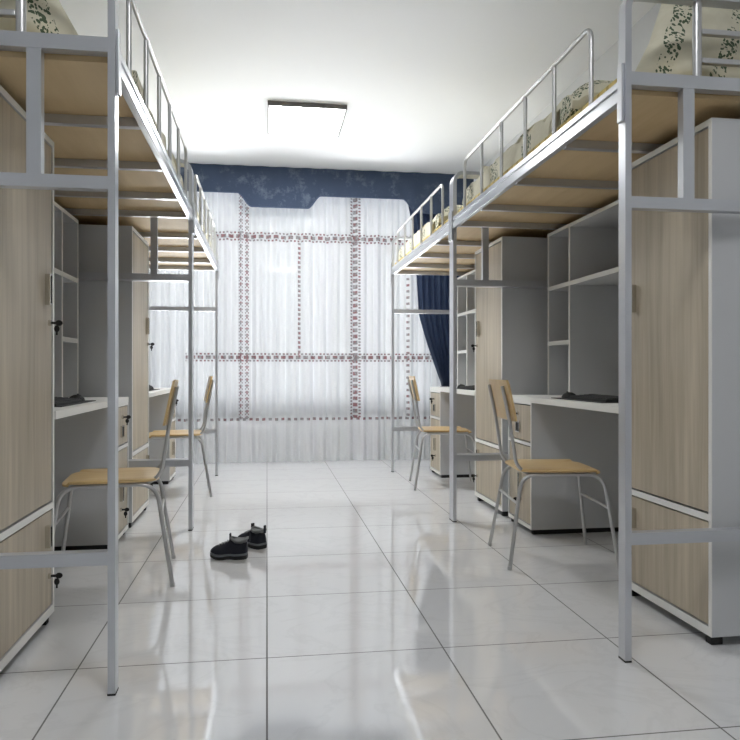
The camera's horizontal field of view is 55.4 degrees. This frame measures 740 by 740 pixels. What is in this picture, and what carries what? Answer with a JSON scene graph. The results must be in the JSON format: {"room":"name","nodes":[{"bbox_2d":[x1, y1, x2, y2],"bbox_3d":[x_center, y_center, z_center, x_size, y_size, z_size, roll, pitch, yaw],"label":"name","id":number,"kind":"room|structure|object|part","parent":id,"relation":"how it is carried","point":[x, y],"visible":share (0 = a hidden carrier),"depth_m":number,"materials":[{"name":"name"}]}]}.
{"room":"dormitory room","nodes":[
{"label":"dormitory room","id":0,"kind":"room"},
{"bbox_2d":[59,0,656,173],"bbox_3d":[-0.099,-1.940,2.942,3.725,0.100,8.450,0,0,-8],"label":"ceiling","id":1,"kind":"structure","parent":0,"point":[421,83],"depth_m":4.38,"materials":[{"name":"paint"}]},
{"bbox_2d":[268,100,346,136],"bbox_3d":[-0.484,-1.874,5.285,0.560,0.032,0.610,0,0,-8],"label":"ceiling light","id":2,"kind":"object","parent":1,"relation":"in","point":[284,117],"visible":1,"depth_m":5.22,"materials":[{"name":"white plastic"}]},
{"bbox_2d":[180,163,473,213],"bbox_3d":[-0.632,-1.690,6.592,3.305,0.393,0.034,0,0,-8],"label":"valance","id":3,"kind":"object","parent":1,"relation":"hanging from","point":[259,186],"visible":0.7,"depth_m":6.60,"materials":[{"name":"blue fabric"}]},
{"bbox_2d":[408,205,459,386],"bbox_3d":[0.665,-0.458,6.834,0.627,2.655,0.125,0,0,-3],"label":"drape","id":4,"kind":"object","parent":3,"relation":"hanging from","point":[433,291],"visible":0.23,"depth_m":6.83,"materials":[{"name":"blue fabric"}]},
{"bbox_2d":[0,459,739,739],"bbox_3d":[-0.099,0.935,2.942,3.725,0.100,8.450,0,0,-8],"label":"floor","id":5,"kind":"structure","parent":0,"point":[366,612],"depth_m":2.36,"materials":[{"name":"tile"}]},
{"bbox_2d":[0,85,62,671],"bbox_3d":[-1.329,0.040,2.179,0.596,1.690,0.565,0,0,-8],"label":"wardrobe","id":6,"kind":"object","parent":5,"relation":"on","point":[27,328],"visible":0.99,"depth_m":2.20,"materials":[{"name":"beige wood"}]},
{"bbox_3d":[-1.088,0.655,2.215,0.017,0.328,0.521,0,0,-8],"label":"door","id":7,"kind":"part","parent":6,"relation":"part of","materials":[{"name":"beige wood"}]},
{"bbox_3d":[-1.088,-0.161,2.215,0.017,1.236,0.521,0,0,-8],"label":"door","id":8,"kind":"part","parent":6,"relation":"part of","materials":[{"name":"beige wood"}]},
{"bbox_3d":[-1.099,0.570,2.412,0.018,0.075,0.024,0,0,-8],"label":"handle","id":9,"kind":"part","parent":6,"relation":"part of","materials":[{"name":"silver metal"}]},
{"bbox_3d":[-1.099,-0.275,2.412,0.018,0.105,0.024,0,0,-8],"label":"handle","id":10,"kind":"part","parent":6,"relation":"part of","materials":[{"name":"silver metal"}]},
{"bbox_2d":[54,403,130,550],"bbox_3d":[-1.538,0.530,3.613,0.596,0.709,0.365,0,0,-8],"label":"drawer pedestal","id":11,"kind":"object","parent":5,"relation":"on","point":[80,440],"visible":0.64,"depth_m":3.45,"materials":[{"name":"beige wood"}]},
{"bbox_2d":[54,397,128,418],"bbox_3d":[-1.491,0.161,3.131,0.557,0.030,1.332,0,0,-8],"label":"desktop","id":12,"kind":"object","parent":11,"relation":"on","point":[101,402],"visible":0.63,"depth_m":2.97,"materials":[{"name":"white laminate"}]},
{"bbox_2d":[54,201,78,396],"bbox_3d":[-1.631,-0.330,3.111,0.320,0.951,1.332,0,0,-8],"label":"bookshelf","id":13,"kind":"object","parent":12,"relation":"on","point":[66,226],"visible":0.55,"depth_m":3.77,"materials":[{"name":"grey wood"}]},
{"bbox_2d":[54,400,95,406],"bbox_3d":[-1.381,0.144,3.030,0.260,0.004,0.560,0,0,-8],"label":"desk mat","id":14,"kind":"object","parent":12,"relation":"on","point":[85,401],"visible":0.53,"depth_m":3.00,"materials":[{"name":"black plastic"}]},
{"bbox_2d":[54,397,81,405],"bbox_3d":[-1.333,0.131,2.966,0.135,0.023,0.400,0,0,-8],"label":"keyboard","id":15,"kind":"object","parent":14,"relation":"on","point":[58,401],"visible":0.44,"depth_m":2.98,"materials":[{"name":"black plastic"}]},
{"bbox_2d":[69,394,84,400],"bbox_3d":[-1.352,0.126,3.247,0.070,0.033,0.110,0,0,-8],"label":"computer mouse","id":16,"kind":"object","parent":14,"relation":"on","point":[76,395],"visible":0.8,"depth_m":3.23,"materials":[{"name":"black plastic"}]},
{"bbox_3d":[-1.277,0.623,3.628,0.018,0.105,0.024,0,0,-8],"label":"handle","id":17,"kind":"part","parent":11,"relation":"part of","materials":[{"name":"silver metal"}]},
{"bbox_3d":[-1.298,0.290,3.648,0.017,0.193,0.329,0,0,-8],"label":"drawer","id":18,"kind":"part","parent":11,"relation":"part of","materials":[{"name":"beige wood"}]},
{"bbox_3d":[-1.298,0.625,3.648,0.017,0.416,0.329,0,0,-8],"label":"door","id":19,"kind":"part","parent":11,"relation":"part of","materials":[{"name":"beige wood"}]},
{"bbox_3d":[-1.288,0.319,3.670,0.008,0.060,0.060,0,0,-8],"label":"handle","id":20,"kind":"part","parent":11,"relation":"part of","materials":[{"name":"silver metal"}]},
{"bbox_3d":[-1.287,0.517,3.650,0.002,0.683,0.365,0,0,-8],"label":"edge trim","id":21,"kind":"part","parent":11,"relation":"part of","materials":[{"name":"white plastic"}]},
{"bbox_2d":[0,0,193,695],"bbox_3d":[-1.282,-0.141,2.855,0.913,2.053,2.030,0,0,-8],"label":"bed","id":22,"kind":"object","parent":5,"relation":"on","point":[111,160],"visible":0.81,"depth_m":2.07,"materials":[{"name":"paint"}]},
{"bbox_3d":[-0.941,-1.022,1.900,0.027,0.234,0.027,0,0,-8],"label":"ladder post","id":23,"kind":"part","parent":22,"relation":"part of","materials":[{"name":"metal"}]},
{"bbox_3d":[-1.140,-0.885,1.871,0.860,0.040,0.034,0,0,-8],"label":"rail","id":24,"kind":"part","parent":22,"relation":"part of","materials":[{"name":"metal"}]},
{"bbox_3d":[-0.691,-0.843,1.937,0.008,0.175,0.030,0,0,-8],"label":"connector plate","id":25,"kind":"part","parent":22,"relation":"part of","materials":[{"name":"paint"}]},
{"bbox_3d":[-0.847,-0.855,2.918,0.024,0.064,1.946,0,0,-8],"label":"rail","id":26,"kind":"part","parent":22,"relation":"part of","materials":[{"name":"metal"}]},
{"bbox_3d":[-0.850,-1.028,2.920,0.017,0.281,1.551,0,0,-8],"label":"guard rail","id":27,"kind":"part","parent":22,"relation":"part of","materials":[{"name":"metal"}]},
{"bbox_3d":[-0.978,-0.843,3.906,0.008,0.175,0.030,0,0,-8],"label":"connector plate","id":28,"kind":"part","parent":22,"relation":"part of","materials":[{"name":"paint"}]},
{"bbox_3d":[-1.284,-0.898,2.854,0.853,0.058,1.930,0,0,-8],"label":"mat","id":29,"kind":"object","parent":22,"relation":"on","visible":0},
{"bbox_2d":[0,0,77,34],"bbox_3d":[-1.174,-1.106,2.075,0.692,0.356,0.196,0,0,-8],"label":"pillow","id":30,"kind":"object","parent":29,"relation":"on","point":[42,16],"visible":0.36,"depth_m":2.04,"materials":[{"name":"beige fabric"}]},
{"bbox_2d":[132,70,183,188],"bbox_3d":[-1.231,-1.019,3.030,0.675,0.183,1.509,0,0,-8],"label":"quilt","id":31,"kind":"object","parent":29,"relation":"on","point":[135,77],"visible":0.04,"depth_m":2.84,"materials":[{"name":"beige fabric"}]},
{"bbox_2d":[54,380,178,586],"bbox_3d":[-1.095,0.466,3.039,0.526,0.841,0.470,0,0,-15],"label":"chair","id":32,"kind":"object","parent":5,"relation":"on","point":[134,476],"visible":0.96,"depth_m":2.94,"materials":[{"name":"wood"}]},
{"bbox_3d":[-1.103,0.459,3.038,0.380,0.024,0.384,0,0,-15],"label":"seat","id":33,"kind":"part","parent":32,"relation":"part of","materials":[{"name":"brown wood"}]},
{"bbox_3d":[-1.052,0.672,2.846,0.507,0.420,0.071,0,0,-15],"label":"leg frame","id":34,"kind":"part","parent":32,"relation":"part of","materials":[{"name":"metal"}]},
{"bbox_3d":[-1.154,0.672,3.229,0.507,0.420,0.071,0,0,-15],"label":"leg frame","id":35,"kind":"part","parent":32,"relation":"part of","materials":[{"name":"metal"}]},
{"bbox_3d":[-0.874,0.138,3.098,0.064,0.185,0.408,0,0,-15],"label":"backrest","id":36,"kind":"part","parent":32,"relation":"part of","materials":[{"name":"brown wood"}]},
{"bbox_2d":[79,224,154,527],"bbox_3d":[-1.621,0.040,4.180,0.596,1.690,0.565,0,0,-8],"label":"wardrobe","id":37,"kind":"object","parent":5,"relation":"on","point":[133,249],"visible":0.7,"depth_m":3.93,"materials":[{"name":"beige wood"}]},
{"bbox_3d":[-1.380,0.655,4.215,0.017,0.328,0.521,0,0,-8],"label":"door","id":38,"kind":"part","parent":37,"relation":"part of","materials":[{"name":"beige wood"}]},
{"bbox_3d":[-1.380,-0.161,4.215,0.017,1.236,0.521,0,0,-8],"label":"door","id":39,"kind":"part","parent":37,"relation":"part of","materials":[{"name":"beige wood"}]},
{"bbox_3d":[-1.370,0.024,4.217,0.002,1.658,0.565,0,0,-8],"label":"edge trim","id":40,"kind":"part","parent":37,"relation":"part of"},
{"bbox_3d":[-1.392,-0.275,4.413,0.018,0.105,0.024,0,0,-8],"label":"handle","id":41,"kind":"part","parent":37,"relation":"part of","materials":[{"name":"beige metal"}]},
{"bbox_2d":[72,165,218,527],"bbox_3d":[-1.575,-0.141,4.865,0.913,2.053,2.030,0,0,-8],"label":"bed","id":42,"kind":"object","parent":5,"relation":"on","point":[167,238],"visible":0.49,"depth_m":4.74,"materials":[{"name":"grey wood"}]},
{"bbox_3d":[-0.984,-0.843,3.947,0.008,0.175,0.030,0,0,-8],"label":"connector plate","id":43,"kind":"part","parent":42,"relation":"part of","materials":[{"name":"paint"}]},
{"bbox_3d":[-1.144,-1.028,4.931,0.017,0.281,1.551,0,0,-8],"label":"guard rail","id":44,"kind":"part","parent":42,"relation":"part of","materials":[{"name":"metal"}]},
{"bbox_3d":[-1.141,-0.855,4.929,0.024,0.064,1.946,0,0,-8],"label":"rail","id":45,"kind":"part","parent":42,"relation":"part of","materials":[{"name":"metal"}]},
{"bbox_3d":[-1.578,-0.898,4.865,0.853,0.058,1.930,0,0,-8],"label":"mat","id":46,"kind":"object","parent":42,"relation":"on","visible":0},
{"bbox_2d":[197,212,209,244],"bbox_3d":[-1.524,-1.019,5.040,0.675,0.183,1.509,0,0,-8],"label":"quilt","id":47,"kind":"object","parent":46,"relation":"on","point":[197,212],"visible":0.02,"depth_m":4.99,"materials":[{"name":"beige fabric"}]},
{"bbox_2d":[149,393,178,484],"bbox_3d":[-1.829,0.530,5.602,0.596,0.709,0.365,0,0,-8],"label":"drawer pedestal","id":48,"kind":"object","parent":5,"relation":"on","point":[157,404],"visible":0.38,"depth_m":5.45,"materials":[{"name":"beige wood"}]},
{"bbox_2d":[149,388,170,396],"bbox_3d":[-1.781,0.161,5.120,0.557,0.030,1.332,0,0,-8],"label":"desktop","id":49,"kind":"object","parent":48,"relation":"on","point":[160,391],"visible":0.25,"depth_m":5.02,"materials":[{"name":"white wood"}]},
{"bbox_3d":[-1.588,0.625,5.637,0.017,0.416,0.329,0,0,-8],"label":"door","id":50,"kind":"part","parent":48,"relation":"part of","materials":[{"name":"beige wood"}]},
{"bbox_3d":[-1.578,0.517,5.639,0.002,0.683,0.365,0,0,-8],"label":"edge trim","id":51,"kind":"part","parent":48,"relation":"part of","materials":[{"name":"white plastic"}]},
{"bbox_3d":[-1.567,0.623,5.617,0.018,0.105,0.024,0,0,-8],"label":"handle","id":52,"kind":"part","parent":48,"relation":"part of","materials":[{"name":"beige wood"}]},
{"bbox_2d":[149,376,213,496],"bbox_3d":[-1.396,0.466,5.077,0.526,0.841,0.470,0,0,-15],"label":"chair","id":53,"kind":"object","parent":5,"relation":"on","point":[156,434],"visible":0.84,"depth_m":4.97,"materials":[{"name":"metal"}]},
{"bbox_3d":[-1.403,0.459,5.075,0.380,0.024,0.384,0,0,-15],"label":"seat","id":54,"kind":"part","parent":53,"relation":"part of","materials":[{"name":"brown wood"}]},
{"bbox_3d":[-1.454,0.672,5.267,0.507,0.420,0.071,0,0,-15],"label":"leg frame","id":55,"kind":"part","parent":53,"relation":"part of","materials":[{"name":"metal"}]},
{"bbox_3d":[-1.353,0.672,4.884,0.507,0.420,0.071,0,0,-15],"label":"leg frame","id":56,"kind":"part","parent":53,"relation":"part of","materials":[{"name":"metal"}]},
{"bbox_3d":[-1.174,0.138,5.136,0.064,0.185,0.408,0,0,-15],"label":"backrest","id":57,"kind":"part","parent":53,"relation":"part of","materials":[{"name":"brown wood"}]},
{"bbox_2d":[210,533,249,559],"bbox_3d":[-0.659,0.826,3.321,0.189,0.118,0.096,0,0,3],"label":"sneaker","id":58,"kind":"object","parent":5,"relation":"on","point":[235,548],"visible":1,"depth_m":3.29,"materials":[{"name":"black fabric"}]},
{"bbox_2d":[238,523,266,549],"bbox_3d":[-0.588,0.826,3.546,0.189,0.118,0.096,0,0,40],"label":"sneaker","id":59,"kind":"object","parent":5,"relation":"on","point":[258,541],"visible":0.82,"depth_m":3.49,"materials":[{"name":"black fabric"}]},
{"bbox_2d":[407,376,474,490],"bbox_3d":[0.561,0.466,5.409,0.526,0.841,0.470,0,0,-2],"label":"chair","id":60,"kind":"object","parent":5,"relation":"on","point":[430,430],"visible":0.94,"depth_m":5.25,"materials":[{"name":"metal"}]},
{"bbox_3d":[0.332,0.138,5.402,0.064,0.185,0.408,0,0,-2],"label":"backrest","id":61,"kind":"part","parent":60,"relation":"part of","materials":[{"name":"brown wood"}]},
{"bbox_3d":[0.563,0.672,5.607,0.507,0.420,0.071,0,0,-2],"label":"leg frame","id":62,"kind":"part","parent":60,"relation":"part of","materials":[{"name":"metal"}]},
{"bbox_3d":[0.575,0.672,5.211,0.507,0.420,0.071,0,0,-2],"label":"leg frame","id":63,"kind":"part","parent":60,"relation":"part of","materials":[{"name":"metal"}]},
{"bbox_3d":[0.569,0.459,5.409,0.380,0.024,0.384,0,0,-2],"label":"seat","id":64,"kind":"part","parent":60,"relation":"part of","materials":[{"name":"brown wood"}]},
{"bbox_2d":[429,390,474,477],"bbox_3d":[0.800,0.530,5.986,0.596,0.709,0.365,0,0,-8],"label":"drawer pedestal","id":65,"kind":"object","parent":5,"relation":"on","point":[439,401],"visible":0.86,"depth_m":5.80,"materials":[{"name":"beige wood"}]},
{"bbox_3d":[0.545,0.623,5.926,0.018,0.105,0.024,0,0,-8],"label":"handle","id":66,"kind":"part","parent":65,"relation":"part of","materials":[{"name":"beige wood"}]},
{"bbox_3d":[0.549,0.517,5.949,0.002,0.683,0.365,0,0,-8],"label":"edge trim","id":67,"kind":"part","parent":65,"relation":"part of","materials":[{"name":"white plastic"}]},
{"bbox_3d":[0.559,0.290,5.951,0.017,0.193,0.329,0,0,-8],"label":"drawer","id":68,"kind":"part","parent":65,"relation":"part of","materials":[{"name":"beige wood"}]},
{"bbox_3d":[0.559,0.625,5.951,0.017,0.416,0.329,0,0,-8],"label":"door","id":69,"kind":"part","parent":65,"relation":"part of","materials":[{"name":"beige wood"}]},
{"bbox_2d":[430,387,474,395],"bbox_3d":[0.892,0.161,5.511,0.557,0.030,1.332,0,0,-8],"label":"desktop","id":70,"kind":"object","parent":65,"relation":"on","point":[441,389],"visible":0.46,"depth_m":5.28,"materials":[{"name":"white wood"}]},
{"bbox_2d":[457,269,474,385],"bbox_3d":[1.016,-0.330,5.529,0.320,0.951,1.332,0,0,-8],"label":"bookshelf","id":71,"kind":"object","parent":70,"relation":"on","point":[465,295],"visible":0.3,"depth_m":5.87,"materials":[{"name":"grey wood"}]},
{"bbox_3d":[0.815,0.144,5.382,0.260,0.004,0.560,0,0,-8],"label":"desk mat","id":72,"kind":"object","parent":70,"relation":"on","visible":0},
{"bbox_2d":[459,385,474,389],"bbox_3d":[0.788,0.131,5.308,0.135,0.023,0.400,0,0,-8],"label":"keyboard","id":73,"kind":"object","parent":72,"relation":"on","point":[472,387],"visible":0.58,"depth_m":5.32,"materials":[{"name":"black plastic"}]},
{"bbox_2d":[390,176,554,519],"bbox_3d":[0.774,-0.141,5.209,0.913,2.053,2.030,0,0,-8],"label":"bed","id":74,"kind":"object","parent":5,"relation":"on","point":[432,256],"visible":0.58,"depth_m":4.94,"materials":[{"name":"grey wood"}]},
{"bbox_3d":[0.182,-0.843,6.129,0.008,0.175,0.030,0,0,-8],"label":"connector plate","id":75,"kind":"part","parent":74,"relation":"part of","materials":[{"name":"paint"}]},
{"bbox_3d":[0.339,-0.855,5.145,0.024,0.064,1.946,0,0,-8],"label":"rail","id":76,"kind":"part","parent":74,"relation":"part of","materials":[{"name":"metal"}]},
{"bbox_3d":[0.341,-1.028,5.148,0.017,0.281,1.551,0,0,-8],"label":"guard rail","id":77,"kind":"part","parent":74,"relation":"part of","materials":[{"name":"metal"}]},
{"bbox_2d":[395,219,447,263],"bbox_3d":[0.776,-0.898,5.209,0.853,0.058,1.930,0,0,-8],"label":"mat","id":78,"kind":"object","parent":74,"relation":"on","point":[447,219],"visible":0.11,"depth_m":4.95,"materials":[{"name":"beige fabric"}]},
{"bbox_2d":[398,205,462,259],"bbox_3d":[0.672,-1.022,5.363,0.670,0.188,1.515,0,0,-8],"label":"quilt","id":79,"kind":"object","parent":78,"relation":"on","point":[436,222],"visible":0.12,"depth_m":4.98,"materials":[{"name":"beige fabric"}]},
{"bbox_3d":[0.470,-0.843,4.160,0.008,0.175,0.030,0,0,-8],"label":"connector plate","id":80,"kind":"part","parent":74,"relation":"part of","materials":[{"name":"paint"}]},
{"bbox_2d":[471,236,547,515],"bbox_3d":[1.008,0.040,4.564,0.596,1.690,0.565,0,0,-8],"label":"wardrobe","id":81,"kind":"object","parent":5,"relation":"on","point":[511,324],"visible":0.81,"depth_m":4.28,"materials":[{"name":"beige wood"}]},
{"bbox_3d":[0.721,-0.275,4.722,0.018,0.105,0.024,0,0,-8],"label":"handle","id":82,"kind":"part","parent":81,"relation":"part of","materials":[{"name":"silver metal"}]},
{"bbox_3d":[0.767,0.655,4.529,0.017,0.328,0.521,0,0,-8],"label":"door","id":83,"kind":"part","parent":81,"relation":"part of","materials":[{"name":"beige wood"}]},
{"bbox_3d":[0.767,-0.161,4.529,0.017,1.236,0.521,0,0,-8],"label":"door","id":84,"kind":"part","parent":81,"relation":"part of","materials":[{"name":"beige wood"}]},
{"bbox_3d":[0.756,0.024,4.527,0.002,1.658,0.565,0,0,-8],"label":"edge trim","id":85,"kind":"part","parent":81,"relation":"part of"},
{"bbox_2d":[488,379,618,570],"bbox_3d":[0.849,0.466,3.349,0.526,0.841,0.470,0,0,-2],"label":"chair","id":86,"kind":"object","parent":5,"relation":"on","point":[500,393],"visible":1,"depth_m":3.21,"materials":[{"name":"wood"}]},
{"bbox_3d":[0.620,0.138,3.342,0.064,0.185,0.408,0,0,-2],"label":"backrest","id":87,"kind":"part","parent":86,"relation":"part of","materials":[{"name":"brown wood"}]},
{"bbox_3d":[0.851,0.672,3.547,0.507,0.420,0.071,0,0,-2],"label":"leg frame","id":88,"kind":"part","parent":86,"relation":"part of","materials":[{"name":"metal"}]},
{"bbox_3d":[0.857,0.459,3.349,0.380,0.024,0.384,0,0,-2],"label":"seat","id":89,"kind":"part","parent":86,"relation":"part of","materials":[{"name":"brown wood"}]},
{"bbox_3d":[0.863,0.672,3.151,0.507,0.420,0.071,0,0,-2],"label":"leg frame","id":90,"kind":"part","parent":86,"relation":"part of","materials":[{"name":"metal"}]},
{"bbox_2d":[508,401,618,534],"bbox_3d":[1.091,0.530,3.997,0.596,0.709,0.365,0,0,-8],"label":"drawer pedestal","id":91,"kind":"object","parent":5,"relation":"on","point":[548,505],"visible":0.59,"depth_m":3.82,"materials":[{"name":"beige wood"}]},
{"bbox_3d":[0.836,0.623,3.937,0.018,0.105,0.024,0,0,-8],"label":"handle","id":92,"kind":"part","parent":91,"relation":"part of","materials":[{"name":"silver metal"}]},
{"bbox_3d":[0.850,0.625,3.962,0.017,0.416,0.329,0,0,-8],"label":"door","id":93,"kind":"part","parent":91,"relation":"part of","materials":[{"name":"beige wood"}]},
{"bbox_3d":[0.839,0.517,3.960,0.002,0.683,0.365,0,0,-8],"label":"edge trim","id":94,"kind":"part","parent":91,"relation":"part of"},
{"bbox_3d":[0.850,0.290,3.962,0.017,0.193,0.329,0,0,-8],"label":"drawer","id":95,"kind":"part","parent":91,"relation":"part of","materials":[{"name":"beige wood"}]},
{"bbox_2d":[512,395,618,413],"bbox_3d":[1.183,0.161,3.522,0.557,0.030,1.332,0,0,-8],"label":"desktop","id":96,"kind":"object","parent":91,"relation":"on","point":[539,399],"visible":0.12,"depth_m":3.34,"materials":[{"name":"white wood"}]},
{"bbox_2d":[548,200,618,395],"bbox_3d":[1.307,-0.330,3.540,0.320,0.951,1.332,0,0,-8],"label":"bookshelf","id":97,"kind":"object","parent":96,"relation":"on","point":[583,254],"visible":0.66,"depth_m":3.89,"materials":[{"name":"grey wood"}]},
{"bbox_2d":[554,397,618,402],"bbox_3d":[1.106,0.144,3.393,0.260,0.004,0.560,0,0,-8],"label":"desk mat","id":98,"kind":"object","parent":96,"relation":"on","point":[554,397],"visible":0.37,"depth_m":3.29,"materials":[{"name":"black plastic"}]},
{"bbox_2d":[561,391,575,397],"bbox_3d":[1.016,0.126,3.593,0.070,0.033,0.110,0,0,-8],"label":"computer mouse","id":99,"kind":"object","parent":98,"relation":"on","point":[567,394],"visible":0.8,"depth_m":3.57,"materials":[{"name":"black plastic"}]},
{"bbox_2d":[568,394,618,401],"bbox_3d":[1.079,0.131,3.319,0.135,0.023,0.400,0,0,-8],"label":"keyboard","id":100,"kind":"object","parent":98,"relation":"on","point":[589,397],"visible":0.91,"depth_m":3.27,"materials":[{"name":"black plastic"}]},
{"bbox_2d":[450,0,739,662],"bbox_3d":[1.067,-0.141,3.198,0.913,2.053,2.030,0,0,-8],"label":"bed","id":101,"kind":"object","parent":5,"relation":"on","point":[585,166],"visible":0.91,"depth_m":2.29,"materials":[{"name":"paint"}]},
{"bbox_3d":[0.476,-0.843,4.118,0.008,0.175,0.030,0,0,-8],"label":"connector plate","id":102,"kind":"part","parent":101,"relation":"part of","materials":[{"name":"paint"}]},
{"bbox_3d":[0.635,-1.028,3.137,0.017,0.281,1.551,0,0,-8],"label":"guard rail","id":103,"kind":"part","parent":101,"relation":"part of","materials":[{"name":"metal"}]},
{"bbox_3d":[0.632,-0.855,3.134,0.024,0.064,1.946,0,0,-8],"label":"rail","id":104,"kind":"part","parent":101,"relation":"part of","materials":[{"name":"metal"}]},
{"bbox_2d":[458,78,616,212],"bbox_3d":[1.070,-0.898,3.198,0.853,0.058,1.930,0,0,-8],"label":"mat","id":105,"kind":"object","parent":101,"relation":"on","point":[610,85],"visible":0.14,"depth_m":2.76,"materials":[{"name":"beige fabric"}]},
{"bbox_2d":[462,80,612,203],"bbox_3d":[0.966,-1.022,3.353,0.670,0.188,1.515,0,0,-8],"label":"quilt","id":106,"kind":"object","parent":105,"relation":"on","point":[569,105],"visible":0.17,"depth_m":2.93,"materials":[{"name":"beige fabric"}]},
{"bbox_2d":[635,4,739,77],"bbox_3d":[1.187,-1.106,2.425,0.692,0.356,0.207,0,0,-8],"label":"pillow","id":107,"kind":"object","parent":105,"relation":"on","point":[668,50],"visible":0.54,"depth_m":2.34,"materials":[{"name":"beige fabric"}]},
{"bbox_3d":[0.764,-0.843,2.149,0.008,0.175,0.030,0,0,-8],"label":"connector plate","id":108,"kind":"part","parent":101,"relation":"part of","materials":[{"name":"paint"}]},
{"bbox_3d":[1.214,-0.885,2.215,0.860,0.040,0.034,0,0,-8],"label":"rail","id":109,"kind":"part","parent":101,"relation":"part of","materials":[{"name":"metal"}]},
{"bbox_3d":[1.014,-1.022,2.186,0.027,0.234,0.027,0,0,-8],"label":"ladder post","id":110,"kind":"part","parent":101,"relation":"part of","materials":[{"name":"metal"}]},
{"bbox_2d":[632,117,739,644],"bbox_3d":[1.300,0.040,2.563,0.596,1.690,0.565,0,0,-8],"label":"wardrobe","id":111,"kind":"object","parent":5,"relation":"on","point":[686,265],"visible":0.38,"depth_m":2.38,"materials":[{"name":"beige wood"}]},
{"bbox_3d":[1.013,0.570,2.721,0.018,0.075,0.024,0,0,-8],"label":"handle","id":112,"kind":"part","parent":111,"relation":"part of","materials":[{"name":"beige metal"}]},
{"bbox_3d":[1.013,-0.275,2.721,0.018,0.105,0.024,0,0,-8],"label":"handle","id":113,"kind":"part","parent":111,"relation":"part of","materials":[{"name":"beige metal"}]},
{"bbox_3d":[1.059,0.655,2.528,0.017,0.328,0.521,0,0,-8],"label":"door","id":114,"kind":"part","parent":111,"relation":"part of","materials":[{"name":"beige wood"}]},
{"bbox_3d":[1.059,-0.161,2.528,0.017,1.236,0.521,0,0,-8],"label":"door","id":115,"kind":"part","parent":111,"relation":"part of","materials":[{"name":"beige wood"}]},
{"bbox_2d":[474,3,661,180],"bbox_3d":[1.621,-0.502,3.193,0.150,2.775,8.050,0,0,-8],"label":"wall","id":116,"kind":"structure","parent":0,"point":[605,67],"depth_m":4.12,"materials":[{"name":"paint"}]},
{"bbox_3d":[-1.818,-0.502,2.690,0.150,2.775,8.050,0,0,-8],"label":"wall","id":117,"kind":"structure","parent":0,"visible":0},
{"bbox_2d":[149,192,440,463],"bbox_3d":[-0.771,-0.471,6.716,3.025,2.688,0.091,0,0,-8],"label":"sheer curtain","id":118,"kind":"object","parent":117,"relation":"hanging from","point":[304,295],"visible":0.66,"depth_m":6.72,"materials":[{"name":"white fabric"}]}
]}

